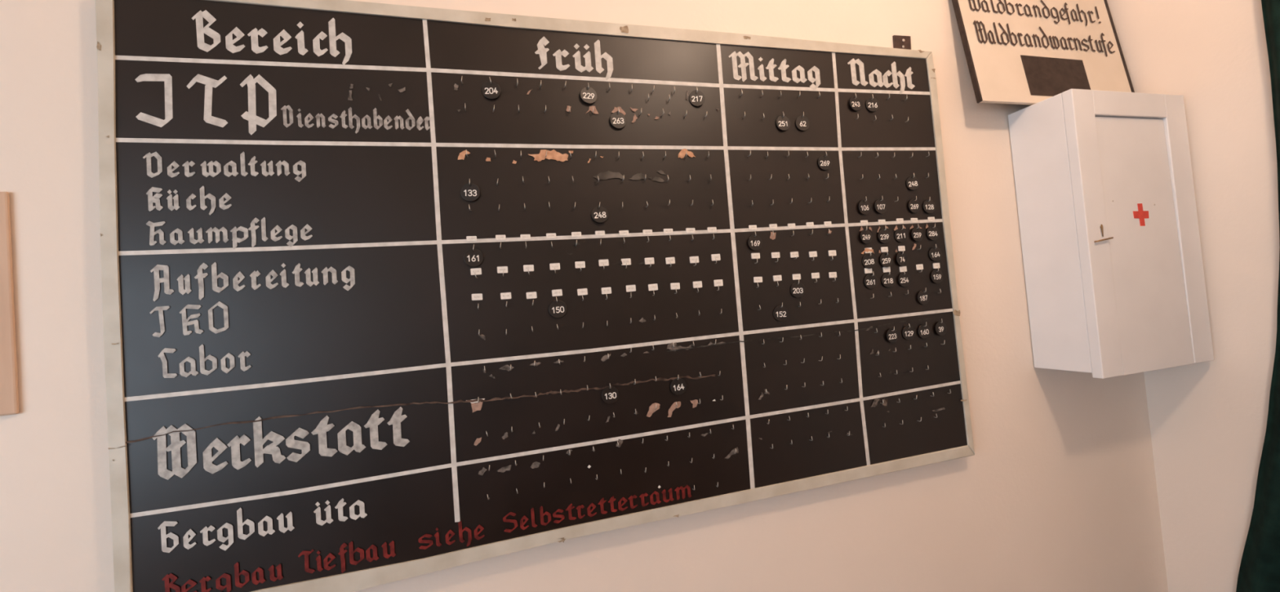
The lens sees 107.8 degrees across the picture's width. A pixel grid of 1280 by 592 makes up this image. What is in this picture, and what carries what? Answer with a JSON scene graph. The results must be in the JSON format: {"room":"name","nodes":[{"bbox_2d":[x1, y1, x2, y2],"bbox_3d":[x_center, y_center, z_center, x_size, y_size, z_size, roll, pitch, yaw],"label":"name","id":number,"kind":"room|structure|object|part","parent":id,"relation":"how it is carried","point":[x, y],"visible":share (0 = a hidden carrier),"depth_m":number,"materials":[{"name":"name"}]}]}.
{"room":"mine control room","nodes":[
{"label":"mine control room","id":0,"kind":"room"},
{"bbox_2d":[0,0,1168,591],"bbox_3d":[-0.478,-0.008,1.018,4.613,3.250,0.150,-4,-2,-15],"label":"wall","id":1,"kind":"structure","parent":0,"point":[1057,492],"depth_m":1.15,"materials":[{"name":"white paint"}]},
{"bbox_2d":[0,191,19,415],"bbox_3d":[-1.131,0.016,0.760,0.170,0.374,0.006,-4,-2,-15],"label":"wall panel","id":2,"kind":"object","parent":1,"relation":"attached to","point":[9,391],"visible":1,"depth_m":0.78,"materials":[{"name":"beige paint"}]},
{"bbox_2d":[94,0,974,591],"bbox_3d":[-0.034,-0.069,1.040,1.838,1.189,0.040,-4,-2,-15],"label":"board","id":3,"kind":"object","parent":1,"relation":"attached to","point":[312,385],"visible":1,"depth_m":0.95,"materials":[{"name":"black paint"}]},
{"bbox_3d":[-0.898,0.023,0.807,0.040,1.135,0.030,-4,-2,-15],"label":"frame rail","id":4,"kind":"part","parent":3,"relation":"part of","materials":[{"name":"beige paint"}]},
{"bbox_2d":[460,182,479,201],"bbox_3d":[-0.345,-0.211,0.950,0.038,0.038,0.002,-4,-2,-11],"label":"number tag","id":5,"kind":"object","parent":3,"relation":"attached to","point":[468,193],"visible":1,"depth_m":0.95,"materials":[{"name":"black plastic"}]},
{"bbox_2d":[463,248,483,266],"bbox_3d":[-0.337,-0.078,0.946,0.038,0.038,0.003,-4,-2,-20],"label":"number tag","id":6,"kind":"object","parent":3,"relation":"attached to","point":[475,258],"visible":1,"depth_m":0.94,"materials":[{"name":"black plastic"}]},
{"bbox_2d":[481,80,500,98],"bbox_3d":[-0.309,-0.428,0.971,0.038,0.038,0.002,-4,-2,-12],"label":"number tag","id":7,"kind":"object","parent":3,"relation":"attached to","point":[492,91],"visible":1,"depth_m":0.97,"materials":[{"name":"black plastic"}]},
{"bbox_2d":[548,300,566,317],"bbox_3d":[-0.173,0.028,0.984,0.038,0.038,0.003,-4,-2,-18],"label":"number tag","id":8,"kind":"object","parent":3,"relation":"attached to","point":[558,309],"visible":1,"depth_m":0.98,"materials":[{"name":"black plastic"}]},
{"bbox_3d":[-0.074,-0.598,1.058,1.816,0.030,0.030,-4,-2,-15],"label":"frame rail","id":9,"kind":"part","parent":3,"relation":"part of","materials":[{"name":"beige paint"}]},
{"bbox_2d":[580,86,596,103],"bbox_3d":[-0.113,-0.440,1.024,0.038,0.038,0.002,-3,-3,-19],"label":"number tag","id":10,"kind":"object","parent":3,"relation":"attached to","point":[588,95],"visible":1,"depth_m":1.02,"materials":[{"name":"black plastic"}]},
{"bbox_2d":[591,205,608,222],"bbox_3d":[-0.087,-0.178,1.018,0.038,0.038,0.003,-4,-2,-13],"label":"number tag","id":11,"kind":"object","parent":3,"relation":"attached to","point":[600,215],"visible":1,"depth_m":1.02,"materials":[{"name":"black plastic"}]},
{"bbox_2d":[601,386,618,404],"bbox_3d":[-0.064,0.213,1.004,0.038,0.038,0.002,-4,-2,-16],"label":"number tag","id":12,"kind":"object","parent":3,"relation":"attached to","point":[610,396],"visible":1,"depth_m":1.00,"materials":[{"name":"black plastic"}]},
{"bbox_3d":[0.012,0.494,1.027,1.838,0.058,0.030,-4,-2,-15],"label":"frame rail","id":13,"kind":"part","parent":3,"relation":"part of","materials":[{"name":"silver metal"}]},
{"bbox_2d":[609,111,626,128],"bbox_3d":[-0.048,-0.391,1.038,0.038,0.038,0.002,-4,-2,-17],"label":"number tag","id":14,"kind":"object","parent":3,"relation":"attached to","point":[617,121],"visible":1,"depth_m":1.04,"materials":[{"name":"black plastic"}]},
{"bbox_2d":[670,377,686,395],"bbox_3d":[0.086,0.203,1.045,0.038,0.038,0.003,-4,-2,-12],"label":"number tag","id":15,"kind":"object","parent":3,"relation":"attached to","point":[678,387],"visible":1,"depth_m":1.04,"materials":[{"name":"black plastic"}]},
{"bbox_2d":[688,89,705,106],"bbox_3d":[0.133,-0.462,1.091,0.038,0.038,0.002,-4,-1,-6],"label":"number tag","id":16,"kind":"object","parent":3,"relation":"attached to","point":[697,99],"visible":1,"depth_m":1.09,"materials":[{"name":"black plastic"}]},
{"bbox_2d":[747,235,762,250],"bbox_3d":[0.274,-0.127,1.112,0.038,0.038,0.002,-4,-2,-18],"label":"number tag","id":17,"kind":"object","parent":3,"relation":"attached to","point":[755,243],"visible":1,"depth_m":1.11,"materials":[{"name":"black plastic"}]},
{"bbox_2d":[773,305,788,321],"bbox_3d":[0.338,0.042,1.121,0.038,0.038,0.002,-5,-2,-7],"label":"number tag","id":18,"kind":"object","parent":3,"relation":"attached to","point":[781,313],"visible":1,"depth_m":1.12,"materials":[{"name":"black plastic"}]},
{"bbox_2d":[776,115,790,130],"bbox_3d":[0.352,-0.425,1.147,0.038,0.038,0.004,-4,-2,-11],"label":"number tag","id":19,"kind":"object","parent":3,"relation":"attached to","point":[782,123],"visible":1,"depth_m":1.15,"materials":[{"name":"black plastic"}]},
{"bbox_2d":[790,282,804,297],"bbox_3d":[0.384,-0.015,1.136,0.038,0.038,0.003,-4,-2,-8],"label":"number tag","id":20,"kind":"object","parent":3,"relation":"attached to","point":[797,291],"visible":1,"depth_m":1.14,"materials":[{"name":"black plastic"}]},
{"bbox_2d":[795,115,809,130],"bbox_3d":[0.405,-0.430,1.162,0.038,0.038,0.002,-4,-2,-9],"label":"number tag","id":21,"kind":"object","parent":3,"relation":"attached to","point":[802,123],"visible":1,"depth_m":1.16,"materials":[{"name":"black plastic"}]},
{"bbox_2d":[817,155,831,169],"bbox_3d":[0.465,-0.335,1.173,0.038,0.038,0.002,-4,-2,-11],"label":"number tag","id":22,"kind":"object","parent":3,"relation":"attached to","point":[824,163],"visible":1,"depth_m":1.17,"materials":[{"name":"black plastic"}]},
{"bbox_2d":[849,96,861,111],"bbox_3d":[0.557,-0.497,1.206,0.038,0.038,0.002,-4,-2,-20],"label":"number tag","id":23,"kind":"object","parent":3,"relation":"attached to","point":[855,104],"visible":1,"depth_m":1.21,"materials":[{"name":"black plastic"}]},
{"bbox_2d":[858,200,870,214],"bbox_3d":[0.576,-0.228,1.198,0.038,0.038,0.002,-4,-2,-18],"label":"number tag","id":24,"kind":"object","parent":3,"relation":"attached to","point":[864,207],"visible":1,"depth_m":1.20,"materials":[{"name":"black plastic"}]},
{"bbox_2d":[860,229,871,244],"bbox_3d":[0.579,-0.152,1.195,0.038,0.038,0.003,-4,-2,-21],"label":"number tag","id":25,"kind":"object","parent":3,"relation":"attached to","point":[866,237],"visible":1,"depth_m":1.19,"materials":[{"name":"black plastic"}]},
{"bbox_2d":[862,253,875,268],"bbox_3d":[0.586,-0.089,1.193,0.038,0.038,0.002,-5,-2,-6],"label":"number tag","id":26,"kind":"object","parent":3,"relation":"attached to","point":[868,262],"visible":1,"depth_m":1.19,"materials":[{"name":"black plastic"}]},
{"bbox_2d":[863,274,877,288],"bbox_3d":[0.590,-0.037,1.192,0.038,0.038,0.002,-4,-2,-8],"label":"number tag","id":27,"kind":"object","parent":3,"relation":"attached to","point":[870,282],"visible":1,"depth_m":1.19,"materials":[{"name":"black plastic"}]},
{"bbox_2d":[866,97,879,111],"bbox_3d":[0.608,-0.500,1.220,0.038,0.038,0.002,-5,-2,-7],"label":"number tag","id":28,"kind":"object","parent":3,"relation":"attached to","point":[873,105],"visible":1,"depth_m":1.22,"materials":[{"name":"black plastic"}]},
{"bbox_2d":[874,199,887,213],"bbox_3d":[0.625,-0.233,1.211,0.038,0.038,0.002,-4,-2,-15],"label":"number tag","id":29,"kind":"object","parent":3,"relation":"attached to","point":[881,206],"visible":1,"depth_m":1.21,"materials":[{"name":"black plastic"}]},
{"bbox_2d":[878,229,890,243],"bbox_3d":[0.633,-0.155,1.209,0.038,0.038,0.002,-4,-2,-14],"label":"number tag","id":30,"kind":"object","parent":3,"relation":"attached to","point":[884,237],"visible":1,"depth_m":1.21,"materials":[{"name":"black plastic"}]},
{"bbox_2d":[880,253,892,266],"bbox_3d":[0.637,-0.093,1.207,0.038,0.038,0.003,-4,-2,-13],"label":"number tag","id":31,"kind":"object","parent":3,"relation":"attached to","point":[885,260],"visible":1,"depth_m":1.21,"materials":[{"name":"black plastic"}]},
{"bbox_2d":[881,272,894,287],"bbox_3d":[0.641,-0.041,1.206,0.038,0.038,0.004,-4,-2,-10],"label":"number tag","id":32,"kind":"object","parent":3,"relation":"attached to","point":[888,281],"visible":1,"depth_m":1.21,"materials":[{"name":"black plastic"}]},
{"bbox_2d":[886,328,897,342],"bbox_3d":[0.649,0.102,1.201,0.038,0.038,0.002,-4,-2,-20],"label":"number tag","id":33,"kind":"object","parent":3,"relation":"attached to","point":[891,335],"visible":1,"depth_m":1.20,"materials":[{"name":"black plastic"}]},
{"bbox_2d":[894,227,907,242],"bbox_3d":[0.685,-0.159,1.223,0.038,0.038,0.003,-5,-2,-6],"label":"number tag","id":34,"kind":"object","parent":3,"relation":"attached to","point":[901,236],"visible":1,"depth_m":1.22,"materials":[{"name":"black plastic"}]},
{"bbox_2d":[896,251,907,266],"bbox_3d":[0.685,-0.097,1.220,0.038,0.038,0.002,-4,-2,-20],"label":"number tag","id":35,"kind":"object","parent":3,"relation":"attached to","point":[902,259],"visible":1,"depth_m":1.22,"materials":[{"name":"black plastic"}]},
{"bbox_2d":[897,272,910,286],"bbox_3d":[0.691,-0.043,1.219,0.038,0.038,0.002,-4,-1,-15],"label":"number tag","id":36,"kind":"object","parent":3,"relation":"attached to","point":[904,280],"visible":1,"depth_m":1.22,"materials":[{"name":"black plastic"}]},
{"bbox_2d":[902,325,915,340],"bbox_3d":[0.700,0.096,1.215,0.038,0.038,0.003,-4,-2,-9],"label":"number tag","id":37,"kind":"object","parent":3,"relation":"attached to","point":[908,334],"visible":1,"depth_m":1.21,"materials":[{"name":"black plastic"}]},
{"bbox_2d":[906,176,919,190],"bbox_3d":[0.726,-0.300,1.241,0.038,0.038,0.003,-4,-2,-8],"label":"number tag","id":38,"kind":"object","parent":3,"relation":"attached to","point":[913,184],"visible":1,"depth_m":1.24,"materials":[{"name":"black plastic"}]},
{"bbox_2d":[908,199,919,213],"bbox_3d":[0.728,-0.239,1.239,0.038,0.038,0.002,-3,-2,-15],"label":"number tag","id":39,"kind":"object","parent":3,"relation":"attached to","point":[913,206],"visible":1,"depth_m":1.24,"materials":[{"name":"black plastic"}]},
{"bbox_2d":[911,227,923,241],"bbox_3d":[0.735,-0.163,1.237,0.038,0.038,0.002,-4,-2,-18],"label":"number tag","id":40,"kind":"object","parent":3,"relation":"attached to","point":[917,233],"visible":1,"depth_m":1.24,"materials":[{"name":"black plastic"}]},
{"bbox_2d":[917,290,928,304],"bbox_3d":[0.748,0.004,1.232,0.038,0.038,0.002,-4,-2,-15],"label":"number tag","id":41,"kind":"object","parent":3,"relation":"attached to","point":[922,297],"visible":1,"depth_m":1.23,"materials":[{"name":"black plastic"}]},
{"bbox_2d":[917,324,930,338],"bbox_3d":[0.748,0.093,1.228,0.038,0.038,0.003,-4,-2,-12],"label":"number tag","id":42,"kind":"object","parent":3,"relation":"attached to","point":[924,332],"visible":1,"depth_m":1.23,"materials":[{"name":"black plastic"}]},
{"bbox_2d":[923,199,935,213],"bbox_3d":[0.776,-0.240,1.252,0.038,0.038,0.003,-4,-2,-10],"label":"number tag","id":43,"kind":"object","parent":3,"relation":"attached to","point":[929,206],"visible":1,"depth_m":1.25,"materials":[{"name":"black plastic"}]},
{"bbox_2d":[926,226,939,239],"bbox_3d":[0.785,-0.168,1.251,0.038,0.038,0.003,-4,-2,-10],"label":"number tag","id":44,"kind":"object","parent":3,"relation":"attached to","point":[933,233],"visible":1,"depth_m":1.25,"materials":[{"name":"black plastic"}]},
{"bbox_2d":[928,247,942,261],"bbox_3d":[0.791,-0.112,1.249,0.038,0.038,0.003,-4,-2,-9],"label":"number tag","id":45,"kind":"object","parent":3,"relation":"attached to","point":[935,255],"visible":1,"depth_m":1.25,"materials":[{"name":"black plastic"}]},
{"bbox_2d":[930,269,942,283],"bbox_3d":[0.794,-0.052,1.247,0.038,0.038,0.003,-4,-2,-13],"label":"number tag","id":46,"kind":"object","parent":3,"relation":"attached to","point":[936,277],"visible":1,"depth_m":1.25,"materials":[{"name":"black plastic"}]},
{"bbox_2d":[935,321,946,335],"bbox_3d":[0.801,0.087,1.242,0.038,0.038,0.003,-4,-2,-18],"label":"number tag","id":47,"kind":"object","parent":3,"relation":"attached to","point":[940,328],"visible":1,"depth_m":1.24,"materials":[{"name":"black plastic"}]},
{"bbox_3d":[0.838,-0.120,1.279,0.028,1.105,0.030,-4,-2,-15],"label":"frame rail","id":48,"kind":"part","parent":3,"relation":"part of","materials":[{"name":"beige paint"}]},
{"bbox_2d":[1008,88,1213,378],"bbox_3d":[1.357,-0.178,1.347,0.447,0.761,0.174,-4,-2,-15],"label":"upper cabinet","id":49,"kind":"object","parent":1,"relation":"attached to","point":[1114,277],"visible":1,"depth_m":1.28,"materials":[{"name":"white metal"}]},
{"bbox_2d":[951,0,1134,105],"bbox_3d":[1.203,-0.805,1.399,0.632,0.508,0.079,-4,-2,-15],"label":"warning sign","id":50,"kind":"object","parent":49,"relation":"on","point":[1031,52],"visible":0.96,"depth_m":1.37,"materials":[{"name":"beige paint"}]},
{"bbox_3d":[1.374,-0.146,1.281,0.283,0.692,0.022,-4,-2,-15],"label":"door","id":51,"kind":"part","parent":49,"relation":"part of","materials":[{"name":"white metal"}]},
{"bbox_2d":[1106,0,1279,591],"bbox_3d":[2.123,-0.258,-0.284,0.150,3.250,3.730,-4,-2,-15],"label":"wall","id":52,"kind":"structure","parent":0,"point":[1208,419],"depth_m":1.31,"materials":[{"name":"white paint"}]},
{"bbox_3d":[-0.114,-1.769,-0.808,4.613,0.100,4.030,-4,-2,-15],"label":"ceiling","id":53,"kind":"structure","parent":0,"visible":0},
{"bbox_2d":[1235,0,1279,591],"bbox_3d":[1.619,-0.180,1.137,0.042,3.196,0.620,-4,-2,-15],"label":"curtain","id":54,"kind":"object","parent":53,"relation":"hanging from","point":[1260,566],"visible":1,"depth_m":1.22,"materials":[{"name":"green fabric"}]}
]}

